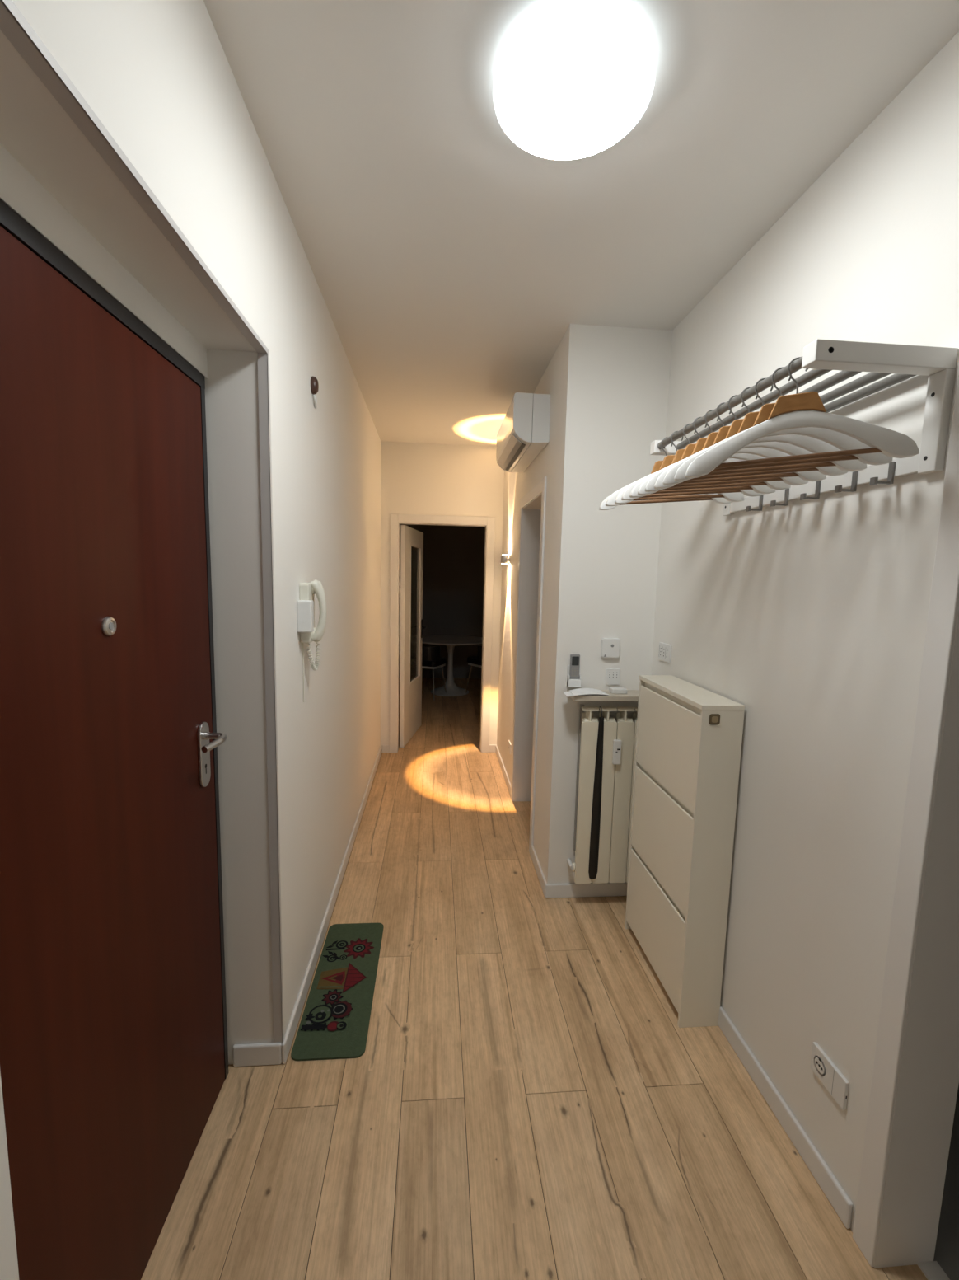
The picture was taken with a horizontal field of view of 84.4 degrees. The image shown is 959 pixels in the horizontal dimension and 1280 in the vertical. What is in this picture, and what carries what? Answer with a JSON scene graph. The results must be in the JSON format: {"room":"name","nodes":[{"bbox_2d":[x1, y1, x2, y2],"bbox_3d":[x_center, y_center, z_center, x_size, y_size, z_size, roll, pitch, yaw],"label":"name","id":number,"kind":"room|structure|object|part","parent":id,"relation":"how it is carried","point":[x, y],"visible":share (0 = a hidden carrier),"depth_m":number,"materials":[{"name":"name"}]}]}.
{"room":"apartment entrance hallway","nodes":[
{"label":"apartment entrance hallway","id":0,"kind":"room"},
{"bbox_2d":[0,0,381,1279],"bbox_3d":[-0.819,-0.023,2.042,0.309,2.789,5.681,1,7,-5],"label":"wall","id":1,"kind":"structure","parent":0,"point":[158,76],"depth_m":1.57,"materials":[{"name":"white paint"}]},
{"bbox_2d":[0,198,229,1279],"bbox_3d":[-0.747,0.399,1.098,0.136,2.168,1.023,1,7,-5],"label":"door","id":2,"kind":"structure","parent":1,"relation":"in","point":[114,1050],"depth_m":1.04,"materials":[{"name":"brown wood"}]},
{"bbox_3d":[-0.783,0.326,1.504,0.009,0.188,0.058,1,7,-5],"label":"handle plate","id":3,"kind":"part","parent":2,"relation":"part of","materials":[{"name":"metal"}]},
{"bbox_3d":[-0.742,0.280,1.455,0.070,0.028,0.111,1,7,-5],"label":"lever handle","id":4,"kind":"part","parent":2,"relation":"part of","materials":[{"name":"metal"}]},
{"bbox_2d":[0,0,283,1042],"bbox_3d":[-0.603,0.314,1.121,0.028,2.189,1.067,1,7,-5],"label":"trim","id":5,"kind":"structure","parent":1,"relation":"attached to","point":[13,25],"depth_m":1.36,"materials":[{"name":"white paint"}]},
{"bbox_2d":[233,745,381,1066],"bbox_3d":[-0.860,1.194,3.318,0.170,0.076,3.166,1,7,-5],"label":"baseboard","id":6,"kind":"structure","parent":1,"relation":"attached to","point":[266,1053],"depth_m":1.94,"materials":[{"name":"white paint"}]},
{"bbox_2d":[296,579,327,702],"bbox_3d":[-0.615,0.006,1.959,0.085,0.460,0.133,1,7,-5],"label":"intercom","id":7,"kind":"object","parent":1,"relation":"attached to","point":[306,603],"visible":1,"depth_m":1.94,"materials":[{"name":"beige plastic"}]},
{"bbox_3d":[-0.639,-0.102,1.960,0.034,0.220,0.092,1,7,-5],"label":"plate","id":8,"kind":"part","parent":7,"relation":"part of","materials":[{"name":"beige plastic"}]},
{"bbox_3d":[-0.631,0.057,1.995,0.033,0.124,0.074,5,7,27],"label":"coiled cord","id":9,"kind":"part","parent":7,"relation":"part of","materials":[{"name":"beige plastic"}]},
{"bbox_2d":[310,375,318,408],"bbox_3d":[-0.641,-0.970,2.069,0.027,0.107,0.074,1,7,-5],"label":"bell","id":10,"kind":"object","parent":1,"relation":"attached to","point":[314,382],"visible":1,"depth_m":2.04,"materials":[{"name":"white plastic"}]},
{"bbox_2d":[398,524,485,678],"bbox_3d":[-0.353,-0.552,6.691,4.400,2.789,3.769,1,7,-5],"label":"wall","id":11,"kind":"structure","parent":0,"point":[453,570],"depth_m":8.46,"materials":[{"name":"grey paint"}]},
{"bbox_2d":[380,441,504,752],"bbox_3d":[-0.282,-0.337,4.858,1.224,2.789,0.120,1,7,-5],"label":"wall","id":12,"kind":"structure","parent":0,"point":[424,479],"depth_m":4.68,"materials":[{"name":"white paint"}]},
{"bbox_2d":[382,744,496,752],"bbox_3d":[-0.371,1.017,4.943,1.071,0.076,0.013,1,7,-5],"label":"baseboard","id":13,"kind":"structure","parent":12,"relation":"attached to","point":[386,748],"depth_m":4.90,"materials":[{"name":"white paint"}]},
{"bbox_2d":[389,513,495,753],"bbox_3d":[-0.384,-0.079,5.272,0.930,2.176,0.924,1,7,-5],"label":"door","id":14,"kind":"structure","parent":12,"relation":"in","point":[411,539],"depth_m":4.90,"materials":[{"name":"white paint"}]},
{"bbox_3d":[-0.667,-0.261,5.351,0.006,1.345,0.445,2,7,6],"label":"glass pane","id":15,"kind":"part","parent":14,"relation":"part of","materials":[{"name":"glass"}]},
{"bbox_3d":[-0.590,-0.116,5.613,0.060,0.200,0.144,1,7,-5],"label":"handle","id":16,"kind":"part","parent":14,"relation":"part of","materials":[{"name":"black plastic"}]},
{"bbox_2d":[496,335,564,873],"bbox_3d":[0.352,-0.195,3.759,0.140,2.789,2.192,1,7,-5],"label":"wall","id":17,"kind":"structure","parent":0,"point":[517,485],"depth_m":2.98,"materials":[{"name":"white paint"}]},
{"bbox_2d":[495,745,511,796],"bbox_3d":[0.198,1.084,4.475,0.013,0.076,1.023,1,7,-5],"label":"baseboard","id":18,"kind":"structure","parent":17,"relation":"attached to","point":[499,758],"depth_m":4.40,"materials":[{"name":"white paint"}]},
{"bbox_2d":[501,554,510,564],"bbox_3d":[0.209,-0.652,4.285,0.070,0.080,0.080,1,7,-5],"label":"wall lamp","id":19,"kind":"object","parent":17,"relation":"attached to","point":[505,559],"visible":1,"depth_m":4.26,"materials":[{"name":"metal"}]},
{"bbox_3d":[0.224,-0.652,4.286,0.040,0.080,0.080,1,7,-5],"label":"wall plate","id":20,"kind":"part","parent":19,"relation":"part of","materials":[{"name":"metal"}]},
{"bbox_2d":[508,740,511,754],"bbox_3d":[0.234,0.834,4.108,0.010,0.080,0.120,1,7,-5],"label":"wall socket","id":21,"kind":"object","parent":17,"relation":"attached to","point":[509,743],"visible":1,"depth_m":4.08,"materials":[{"name":"white plastic"}]},
{"bbox_2d":[496,392,551,472],"bbox_3d":[0.244,-1.223,3.200,0.197,0.255,0.800,1,7,-5],"label":"air conditioner","id":22,"kind":"object","parent":17,"relation":"attached to","point":[523,433],"visible":1,"depth_m":2.82,"materials":[{"name":"white plastic"}]},
{"bbox_3d":[0.197,-1.225,3.196,0.102,0.252,0.800,1,7,-5],"label":"panel","id":23,"kind":"part","parent":22,"relation":"part of","materials":[{"name":"white plastic"}]},
{"bbox_2d":[511,476,547,855],"bbox_3d":[0.371,0.147,3.426,0.154,2.187,0.857,1,7,-5],"label":"door","id":24,"kind":"structure","parent":17,"relation":"in","point":[532,504],"depth_m":3.74,"materials":[{"name":"white paint"}]},
{"bbox_2d":[530,845,547,895],"bbox_3d":[0.326,1.268,2.921,0.013,0.076,0.396,1,7,-5],"label":"baseboard","id":25,"kind":"structure","parent":17,"relation":"attached to","point":[541,878],"depth_m":2.89,"materials":[{"name":"white paint"}]},
{"bbox_2d":[140,678,958,1279],"bbox_3d":[0.204,1.214,3.949,4.900,0.061,9.500,1,7,-5],"label":"floor","id":26,"kind":"structure","parent":0,"point":[527,1098],"depth_m":1.60,"materials":[{"name":"brown wood"}]},
{"bbox_2d":[290,922,384,1061],"bbox_3d":[-0.544,1.371,2.132,0.249,0.011,0.702,1,7,-5],"label":"doormat","id":27,"kind":"object","parent":26,"relation":"on","point":[335,1019],"visible":1,"depth_m":2.04,"materials":[{"name":"green fabric"}]},
{"bbox_2d":[421,646,446,701],"bbox_3d":[-0.712,0.420,7.228,0.434,0.721,0.436,4,7,20],"label":"dining chair","id":28,"kind":"object","parent":26,"relation":"on","point":[431,658],"visible":0.55,"depth_m":7.01,"materials":[{"name":"black leather"}]},
{"bbox_3d":[-0.753,0.175,7.070,0.434,0.200,0.163,4,7,20],"label":"backrest","id":29,"kind":"part","parent":28,"relation":"part of","materials":[{"name":"black leather"}]},
{"bbox_3d":[-0.610,0.591,7.025,0.023,0.434,0.098,-1,7,-22],"label":"leg","id":30,"kind":"part","parent":28,"relation":"part of","materials":[{"name":"metal"}]},
{"bbox_3d":[-0.706,0.290,7.219,0.420,0.080,0.420,4,7,20],"label":"seat","id":31,"kind":"part","parent":28,"relation":"part of","materials":[{"name":"black leather"}]},
{"bbox_3d":[-0.495,0.557,7.340,0.098,0.433,0.024,-3,8,-33],"label":"leg","id":32,"kind":"part","parent":28,"relation":"part of","materials":[{"name":"metal"}]},
{"bbox_2d":[422,634,482,696],"bbox_3d":[-0.417,0.367,7.536,1.120,0.767,1.120,1,7,-5],"label":"pedestal table","id":33,"kind":"object","parent":26,"relation":"on","point":[450,640],"visible":0.79,"depth_m":7.47,"materials":[{"name":"white paint"}]},
{"bbox_2d":[465,645,482,692],"bbox_3d":[0.093,0.417,7.414,0.434,0.721,0.435,-4,9,-40],"label":"dining chair","id":34,"kind":"object","parent":26,"relation":"on","point":[476,661],"visible":0.23,"depth_m":7.27,"materials":[{"name":"black leather"}]},
{"bbox_3d":[-0.150,0.553,7.448,0.097,0.433,0.024,3,7,13],"label":"leg","id":35,"kind":"part","parent":34,"relation":"part of","materials":[{"name":"metal"}]},
{"bbox_3d":[0.091,0.287,7.405,0.420,0.080,0.420,-4,9,-40],"label":"seat","id":36,"kind":"part","parent":34,"relation":"part of","materials":[{"name":"black leather"}]},
{"bbox_3d":[0.186,0.172,7.280,0.434,0.200,0.163,-4,9,-40],"label":"backrest","id":37,"kind":"part","parent":34,"relation":"part of","materials":[{"name":"black leather"}]},
{"bbox_2d":[625,675,745,1027],"bbox_3d":[0.800,0.794,2.161,0.154,1.214,0.569,1,7,-5],"label":"cabinet","id":38,"kind":"object","parent":26,"relation":"on","point":[689,736],"visible":1,"depth_m":1.95,"materials":[{"name":"white wood"}]},
{"bbox_3d":[0.728,1.173,2.201,0.018,0.360,0.534,1,7,-5],"label":"flap door","id":39,"kind":"part","parent":38,"relation":"part of","materials":[{"name":"white wood"}]},
{"bbox_3d":[0.737,0.788,2.156,0.018,0.376,0.534,1,7,-5],"label":"flap door","id":40,"kind":"part","parent":38,"relation":"part of","materials":[{"name":"white wood"}]},
{"bbox_3d":[0.746,0.407,2.112,0.018,0.352,0.534,1,7,-5],"label":"flap door","id":41,"kind":"part","parent":38,"relation":"part of","materials":[{"name":"white wood"}]},
{"bbox_2d":[203,0,958,446],"bbox_3d":[0.270,-1.615,3.620,4.900,0.060,9.500,1,7,-5],"label":"ceiling","id":42,"kind":"structure","parent":0,"point":[451,261],"depth_m":1.49,"materials":[{"name":"white paint"}]},
{"bbox_2d":[492,0,656,159],"bbox_3d":[0.215,-1.274,1.227,0.368,0.069,0.368,1,7,-5],"label":"ceiling lamp","id":43,"kind":"object","parent":42,"relation":"attached to","point":[577,77],"visible":1,"depth_m":1.17,"materials":[{"name":"white glass"}]},
{"bbox_2d":[543,323,672,883],"bbox_3d":[0.691,-0.058,2.646,0.632,2.789,0.100,1,7,-5],"label":"wall","id":44,"kind":"structure","parent":0,"point":[616,380],"depth_m":2.54,"materials":[{"name":"white paint"}]},
{"bbox_2d":[567,665,581,687],"bbox_3d":[0.463,0.178,2.584,0.064,0.105,0.039,1,7,-5],"label":"remote holder","id":45,"kind":"object","parent":44,"relation":"attached to","point":[571,682],"visible":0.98,"depth_m":2.57,"materials":[{"name":"white plastic"}]},
{"bbox_2d":[569,653,580,678],"bbox_3d":[0.465,0.127,2.576,0.046,0.117,0.020,1,7,-5],"label":"remote control","id":46,"kind":"object","parent":45,"relation":"in","point":[574,668],"visible":1,"depth_m":2.57,"materials":[{"name":"grey plastic"}]},
{"bbox_2d":[544,881,628,898],"bbox_3d":[0.584,1.295,2.739,0.497,0.076,0.013,1,7,-5],"label":"baseboard","id":47,"kind":"structure","parent":44,"relation":"attached to","point":[609,889],"depth_m":2.73,"materials":[{"name":"white paint"}]},
{"bbox_2d":[567,703,637,884],"bbox_3d":[0.641,0.761,2.610,0.364,0.888,0.126,1,7,-1],"label":"radiator","id":48,"kind":"object","parent":44,"relation":"attached to","point":[620,733],"visible":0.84,"depth_m":2.57,"materials":[{"name":"beige metal"}]},
{"bbox_2d":[588,706,604,879],"bbox_3d":[0.575,0.748,2.569,0.039,0.860,0.047,5,8,29],"label":"shoehorn","id":49,"kind":"object","parent":48,"relation":"hanging from","point":[597,800],"visible":1,"depth_m":2.56,"materials":[{"name":"black plastic"}]},
{"bbox_2d":[567,689,639,701],"bbox_3d":[0.649,0.269,2.560,0.425,0.026,0.139,1,7,-5],"label":"wall shelf","id":50,"kind":"object","parent":44,"relation":"attached to","point":[632,695],"visible":0.38,"depth_m":2.49,"materials":[{"name":"beige stone"}]},
{"bbox_2d":[562,691,604,696],"bbox_3d":[0.496,0.256,2.530,0.182,0.004,0.123,1,7,-5],"label":"paper sheet","id":51,"kind":"object","parent":50,"relation":"on","point":[567,693],"visible":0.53,"depth_m":2.49,"materials":[{"name":"white paper"}]},
{"bbox_2d":[569,688,609,695],"bbox_3d":[0.517,0.247,2.526,0.175,0.013,0.111,0,7,-10],"label":"paper sheet","id":52,"kind":"object","parent":51,"relation":"on","point":[578,691],"visible":1,"depth_m":2.52,"materials":[{"name":"white paper"}]},
{"bbox_2d":[609,686,628,693],"bbox_3d":[0.672,0.244,2.564,0.075,0.022,0.060,1,7,-5],"label":"box","id":53,"kind":"object","parent":50,"relation":"on","point":[614,690],"visible":1,"depth_m":2.54,"materials":[{"name":"plastic"}]},
{"bbox_2d":[600,637,620,657],"bbox_3d":[0.641,0.039,2.589,0.088,0.096,0.026,1,7,-5],"label":"thermostat","id":54,"kind":"object","parent":44,"relation":"attached to","point":[610,648],"visible":1,"depth_m":2.58,"materials":[{"name":"white plastic"}]},
{"bbox_2d":[605,668,620,684],"bbox_3d":[0.661,0.182,2.617,0.070,0.082,0.008,1,7,-5],"label":"wall socket","id":55,"kind":"object","parent":44,"relation":"attached to","point":[612,677],"visible":1,"depth_m":2.61,"materials":[{"name":"white plastic"}]},
{"bbox_2d":[651,31,958,1232],"bbox_3d":[1.069,0.142,0.998,0.148,2.789,3.269,1,7,-5],"label":"wall","id":56,"kind":"structure","parent":0,"point":[810,616],"depth_m":1.46,"materials":[{"name":"white paint"}]},
{"bbox_2d":[658,642,671,662],"bbox_3d":[0.868,0.058,2.475,0.010,0.083,0.120,1,7,-5],"label":"wall socket","id":57,"kind":"object","parent":56,"relation":"attached to","point":[665,649],"visible":1,"depth_m":2.46,"materials":[{"name":"white plastic"}]},
{"bbox_2d":[718,1004,853,1228],"bbox_3d":[0.884,1.382,2.047,0.013,0.076,1.426,1,7,-5],"label":"baseboard","id":58,"kind":"structure","parent":56,"relation":"attached to","point":[827,1180],"depth_m":1.56,"materials":[{"name":"white paint"}]},
{"bbox_2d":[650,338,958,515],"bbox_3d":[0.804,-0.529,1.518,0.312,0.261,0.843,1,7,-5],"label":"coat rack","id":59,"kind":"object","parent":56,"relation":"attached to","point":[882,360],"visible":0.88,"depth_m":1.18,"materials":[{"name":"white metal"}]},
{"bbox_2d":[599,436,732,510],"bbox_3d":[0.657,-0.576,1.847,0.457,0.246,0.043,2,7,2],"label":"hanger","id":60,"kind":"object","parent":59,"relation":"hanging from","point":[658,464],"visible":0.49,"depth_m":1.85,"materials":[{"name":"white plastic"}]},
{"bbox_2d":[605,431,745,506],"bbox_3d":[0.660,-0.568,1.767,0.457,0.243,0.040,1,7,1],"label":"hanger","id":61,"kind":"object","parent":59,"relation":"hanging from","point":[738,496],"visible":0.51,"depth_m":1.76,"materials":[{"name":"white plastic"}]},
{"bbox_2d":[614,423,763,504],"bbox_3d":[0.670,-0.556,1.680,0.457,0.246,0.039,2,7,4],"label":"hanger","id":62,"kind":"object","parent":59,"relation":"hanging from","point":[679,453],"visible":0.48,"depth_m":1.68,"materials":[{"name":"white plastic"}]},
{"bbox_2d":[621,417,775,500],"bbox_3d":[0.674,-0.550,1.615,0.457,0.244,0.042,2,7,3],"label":"hanger","id":63,"kind":"object","parent":59,"relation":"hanging from","point":[689,449],"visible":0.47,"depth_m":1.61,"materials":[{"name":"white plastic"}]},
{"bbox_2d":[629,409,791,497],"bbox_3d":[0.681,-0.541,1.548,0.457,0.246,0.041,2,7,3],"label":"hanger","id":64,"kind":"object","parent":59,"relation":"hanging from","point":[777,485],"visible":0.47,"depth_m":1.54,"materials":[{"name":"white plastic"}]},
{"bbox_2d":[637,402,808,495],"bbox_3d":[0.688,-0.533,1.486,0.457,0.246,0.044,2,7,6],"label":"hanger","id":65,"kind":"object","parent":59,"relation":"hanging from","point":[794,480],"visible":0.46,"depth_m":1.47,"materials":[{"name":"white plastic"}]},
{"bbox_3d":[0.671,-0.643,1.495,0.022,0.022,0.768,1,7,-5],"label":"rail","id":66,"kind":"part","parent":59,"relation":"part of","materials":[{"name":"grey metal"}]},
{"bbox_2d":[644,394,826,492],"bbox_3d":[0.692,-0.527,1.426,0.457,0.244,0.044,3,7,10],"label":"hanger","id":67,"kind":"object","parent":59,"relation":"hanging from","point":[812,475],"visible":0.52,"depth_m":1.41,"materials":[{"name":"white plastic"}]},
{"bbox_2d":[654,386,848,489],"bbox_3d":[0.697,-0.519,1.361,0.457,0.245,0.039,3,7,13],"label":"hanger","id":68,"kind":"object","parent":59,"relation":"hanging from","point":[790,449],"visible":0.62,"depth_m":1.34,"materials":[{"name":"white plastic"}]},
{"bbox_3d":[0.741,-0.642,1.501,0.022,0.022,0.768,1,7,-5],"label":"rail","id":69,"kind":"part","parent":59,"relation":"part of","materials":[{"name":"grey metal"}]},
{"bbox_2d":[662,377,867,485],"bbox_3d":[0.702,-0.514,1.305,0.457,0.243,0.043,3,7,15],"label":"hanger","id":70,"kind":"object","parent":59,"relation":"hanging from","point":[813,445],"visible":0.54,"depth_m":1.28,"materials":[{"name":"white plastic"}]},
{"bbox_2d":[674,366,893,481],"bbox_3d":[0.707,-0.506,1.239,0.457,0.243,0.043,3,7,17],"label":"hanger","id":71,"kind":"object","parent":59,"relation":"hanging from","point":[841,441],"visible":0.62,"depth_m":1.21,"materials":[{"name":"white plastic"}]},
{"bbox_2d":[685,356,919,478],"bbox_3d":[0.713,-0.499,1.182,0.457,0.244,0.042,4,7,20],"label":"hanger","id":72,"kind":"object","parent":59,"relation":"hanging from","point":[805,410],"visible":0.91,"depth_m":1.16,"materials":[{"name":"white paint"}]},
{"bbox_3d":[0.949,-0.438,1.542,0.017,0.042,0.760,1,7,-5],"label":"hook rail","id":73,"kind":"part","parent":59,"relation":"part of","materials":[{"name":"white metal"}]},
{"bbox_3d":[0.811,-0.641,1.506,0.022,0.022,0.768,1,7,-5],"label":"rail","id":74,"kind":"part","parent":59,"relation":"part of","materials":[{"name":"grey metal"}]},
{"bbox_3d":[0.880,-0.640,1.512,0.022,0.022,0.768,1,7,-5],"label":"rail","id":75,"kind":"part","parent":59,"relation":"part of","materials":[{"name":"grey metal"}]},
{"bbox_3d":[0.940,-0.640,1.517,0.022,0.022,0.768,1,7,-5],"label":"rail","id":76,"kind":"part","parent":59,"relation":"part of","materials":[{"name":"grey metal"}]},
{"bbox_2d":[810,1041,849,1110],"bbox_3d":[0.940,1.170,1.422,0.012,0.080,0.122,1,7,-5],"label":"wall socket","id":77,"kind":"object","parent":56,"relation":"attached to","point":[827,1071],"visible":1,"depth_m":1.41,"materials":[{"name":"white plastic"}]},
{"bbox_2d":[814,1055,825,1075],"bbox_3d":[0.933,1.167,1.449,0.002,0.042,0.042,1,7,-5],"label":"socket","id":78,"kind":"object","parent":77,"relation":"attached to","point":[819,1061],"depth_m":1.45,"materials":[{"name":"white plastic"}]},
{"bbox_2d":[853,361,958,1279],"bbox_3d":[1.089,0.491,0.706,0.168,2.165,1.026,1,7,-5],"label":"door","id":79,"kind":"structure","parent":56,"relation":"in","point":[915,1083],"depth_m":1.20,"materials":[{"name":"grey paint"}]}
]}

